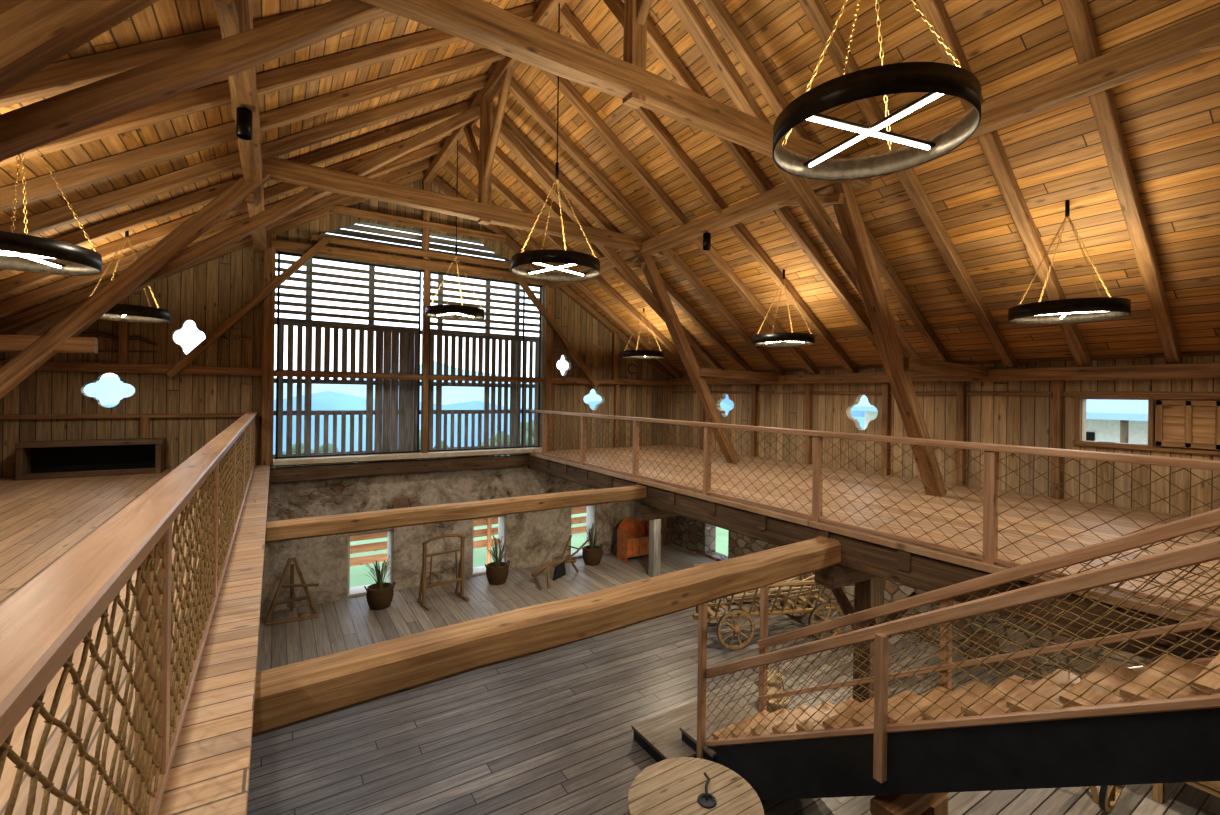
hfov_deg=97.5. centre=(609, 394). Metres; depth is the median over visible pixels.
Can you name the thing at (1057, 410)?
trim
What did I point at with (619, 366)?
wooden rack
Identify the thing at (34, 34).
roof truss
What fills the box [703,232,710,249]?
spotlight
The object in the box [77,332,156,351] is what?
yoke
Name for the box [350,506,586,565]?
fence
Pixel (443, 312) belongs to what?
ring chandelier
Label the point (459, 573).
stand
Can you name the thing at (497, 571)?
potted plant
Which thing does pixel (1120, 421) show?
farmhouse
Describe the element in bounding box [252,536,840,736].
tie beam
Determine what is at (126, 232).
ring chandelier
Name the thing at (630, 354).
ring chandelier
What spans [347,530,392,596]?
window
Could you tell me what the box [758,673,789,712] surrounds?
wicker basket
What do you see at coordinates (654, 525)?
support post
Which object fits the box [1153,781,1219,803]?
cart
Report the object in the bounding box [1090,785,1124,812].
wheel
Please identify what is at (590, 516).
window
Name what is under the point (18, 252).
ring chandelier
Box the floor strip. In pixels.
[256,543,715,671]
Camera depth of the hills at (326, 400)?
253.10 m
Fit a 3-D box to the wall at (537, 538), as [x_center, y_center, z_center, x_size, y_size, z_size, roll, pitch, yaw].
[-4.609,3.100,12.478,15.300,2.680,0.500,1,0,-32]
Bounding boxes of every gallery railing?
[0,411,256,814]
[530,410,1219,615]
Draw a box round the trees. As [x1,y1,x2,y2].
[273,420,533,467]
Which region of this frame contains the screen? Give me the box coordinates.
[270,222,539,467]
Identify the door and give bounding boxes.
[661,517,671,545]
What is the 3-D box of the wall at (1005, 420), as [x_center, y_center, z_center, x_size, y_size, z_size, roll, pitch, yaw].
[6.942,1.990,8.469,0.400,5.200,18.960,1,0,-32]
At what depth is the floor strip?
11.12 m
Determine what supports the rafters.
attached to the ceiling
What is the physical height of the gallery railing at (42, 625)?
1.072 m
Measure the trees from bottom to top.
15.695 m
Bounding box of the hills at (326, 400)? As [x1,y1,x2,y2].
[103,391,864,453]
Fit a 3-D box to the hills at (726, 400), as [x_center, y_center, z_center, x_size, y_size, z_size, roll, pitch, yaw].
[194.842,-0.593,263.573,10.000,29.253,540.000,1,0,-32]
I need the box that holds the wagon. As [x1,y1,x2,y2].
[692,563,844,649]
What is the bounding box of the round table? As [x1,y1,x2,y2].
[628,757,763,814]
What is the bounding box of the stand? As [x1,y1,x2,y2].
[417,533,469,610]
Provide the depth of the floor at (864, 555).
5.48 m
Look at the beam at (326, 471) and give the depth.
11.84 m
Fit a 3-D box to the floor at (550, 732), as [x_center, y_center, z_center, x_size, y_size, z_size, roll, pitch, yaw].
[1.183,4.591,3.197,15.300,0.150,16.100,1,0,-32]
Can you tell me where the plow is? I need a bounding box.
[529,535,588,589]
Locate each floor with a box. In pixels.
[0,445,1219,814]
[247,587,1219,814]
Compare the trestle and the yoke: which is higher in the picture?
the yoke
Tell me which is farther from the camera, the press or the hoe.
the hoe
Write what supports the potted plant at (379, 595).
on the floor strip
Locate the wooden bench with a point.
(52, 459)
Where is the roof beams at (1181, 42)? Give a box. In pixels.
[219,0,1219,384]
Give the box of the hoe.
[220,335,227,360]
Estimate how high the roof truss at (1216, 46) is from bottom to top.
6.658 m
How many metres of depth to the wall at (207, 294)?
10.36 m
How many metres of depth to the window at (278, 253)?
12.37 m
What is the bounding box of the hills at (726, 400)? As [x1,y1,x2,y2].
[722,395,864,416]
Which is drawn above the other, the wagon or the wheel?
the wagon
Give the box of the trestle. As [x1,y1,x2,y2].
[264,557,318,625]
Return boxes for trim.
[0,169,673,465]
[672,380,1219,498]
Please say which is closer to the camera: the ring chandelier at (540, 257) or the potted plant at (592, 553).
the ring chandelier at (540, 257)
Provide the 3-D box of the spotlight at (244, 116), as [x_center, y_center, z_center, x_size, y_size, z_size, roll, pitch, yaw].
[-3.547,-2.646,5.191,0.130,0.300,0.130,1,0,-32]
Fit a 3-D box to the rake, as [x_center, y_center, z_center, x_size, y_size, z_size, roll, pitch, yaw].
[-7.232,-0.879,10.531,0.280,0.571,0.030,1,0,-32]
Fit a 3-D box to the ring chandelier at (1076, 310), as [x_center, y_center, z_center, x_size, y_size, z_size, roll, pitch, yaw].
[5.171,-1.537,6.057,1.050,1.352,1.050,1,0,-32]
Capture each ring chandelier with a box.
[0,147,101,275]
[90,230,137,295]
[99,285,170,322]
[425,140,484,320]
[511,3,599,281]
[622,308,663,358]
[752,269,814,346]
[773,0,981,180]
[1008,200,1130,324]
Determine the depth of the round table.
4.99 m
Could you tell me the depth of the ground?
19.77 m
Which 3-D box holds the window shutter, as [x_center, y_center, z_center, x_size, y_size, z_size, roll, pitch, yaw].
[7.572,0.389,6.998,0.070,0.620,0.620,1,0,-32]
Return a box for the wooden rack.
[584,356,621,368]
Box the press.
[870,792,948,814]
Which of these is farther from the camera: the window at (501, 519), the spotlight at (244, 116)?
the window at (501, 519)
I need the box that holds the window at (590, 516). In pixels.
[571,504,595,558]
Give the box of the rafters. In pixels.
[0,0,1182,377]
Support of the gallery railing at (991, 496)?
on the floor at (864, 555)
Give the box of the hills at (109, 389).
[84,361,601,407]
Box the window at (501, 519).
[472,515,505,575]
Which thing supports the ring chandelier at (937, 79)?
hanging from the roof beams at (1181, 42)
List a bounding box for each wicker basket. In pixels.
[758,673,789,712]
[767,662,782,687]
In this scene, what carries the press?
on the floor at (550, 732)
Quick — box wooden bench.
[15,438,166,480]
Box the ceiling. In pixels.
[0,0,1219,374]
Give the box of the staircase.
[632,508,1219,799]
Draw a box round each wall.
[0,171,670,477]
[260,466,637,613]
[670,355,1219,679]
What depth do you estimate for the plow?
12.95 m
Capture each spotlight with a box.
[236,106,252,139]
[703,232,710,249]
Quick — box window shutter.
[1155,400,1219,449]
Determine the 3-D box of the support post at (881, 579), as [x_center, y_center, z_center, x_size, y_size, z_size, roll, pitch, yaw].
[4.139,3.259,8.398,0.229,2.591,1.380,1,0,-32]
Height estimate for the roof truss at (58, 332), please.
6.656 m
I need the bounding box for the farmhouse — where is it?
[851,395,1147,443]
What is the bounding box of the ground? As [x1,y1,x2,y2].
[350,462,727,587]
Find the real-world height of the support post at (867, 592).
2.292 m
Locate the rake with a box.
[234,335,250,363]
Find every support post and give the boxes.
[648,519,660,576]
[830,577,922,702]
[880,577,883,621]
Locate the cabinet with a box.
[617,516,648,562]
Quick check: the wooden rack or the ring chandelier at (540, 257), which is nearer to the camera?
the ring chandelier at (540, 257)
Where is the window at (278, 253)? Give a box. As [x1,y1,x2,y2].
[274,252,541,458]
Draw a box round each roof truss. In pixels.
[0,0,994,496]
[0,67,779,463]
[1199,42,1219,52]
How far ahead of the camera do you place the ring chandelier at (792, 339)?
9.22 m
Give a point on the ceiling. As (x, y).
(1169, 117)
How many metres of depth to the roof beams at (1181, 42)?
6.67 m
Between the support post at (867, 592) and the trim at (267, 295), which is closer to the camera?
the support post at (867, 592)
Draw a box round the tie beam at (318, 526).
[265,485,645,542]
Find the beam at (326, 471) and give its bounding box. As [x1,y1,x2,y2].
[269,447,541,482]
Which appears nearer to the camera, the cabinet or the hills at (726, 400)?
the cabinet
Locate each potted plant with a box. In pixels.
[364,555,395,609]
[485,535,509,584]
[582,522,602,565]
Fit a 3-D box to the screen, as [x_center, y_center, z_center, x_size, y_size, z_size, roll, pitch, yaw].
[-4.554,-1.091,12.758,6.403,5.662,0.205,1,0,-32]

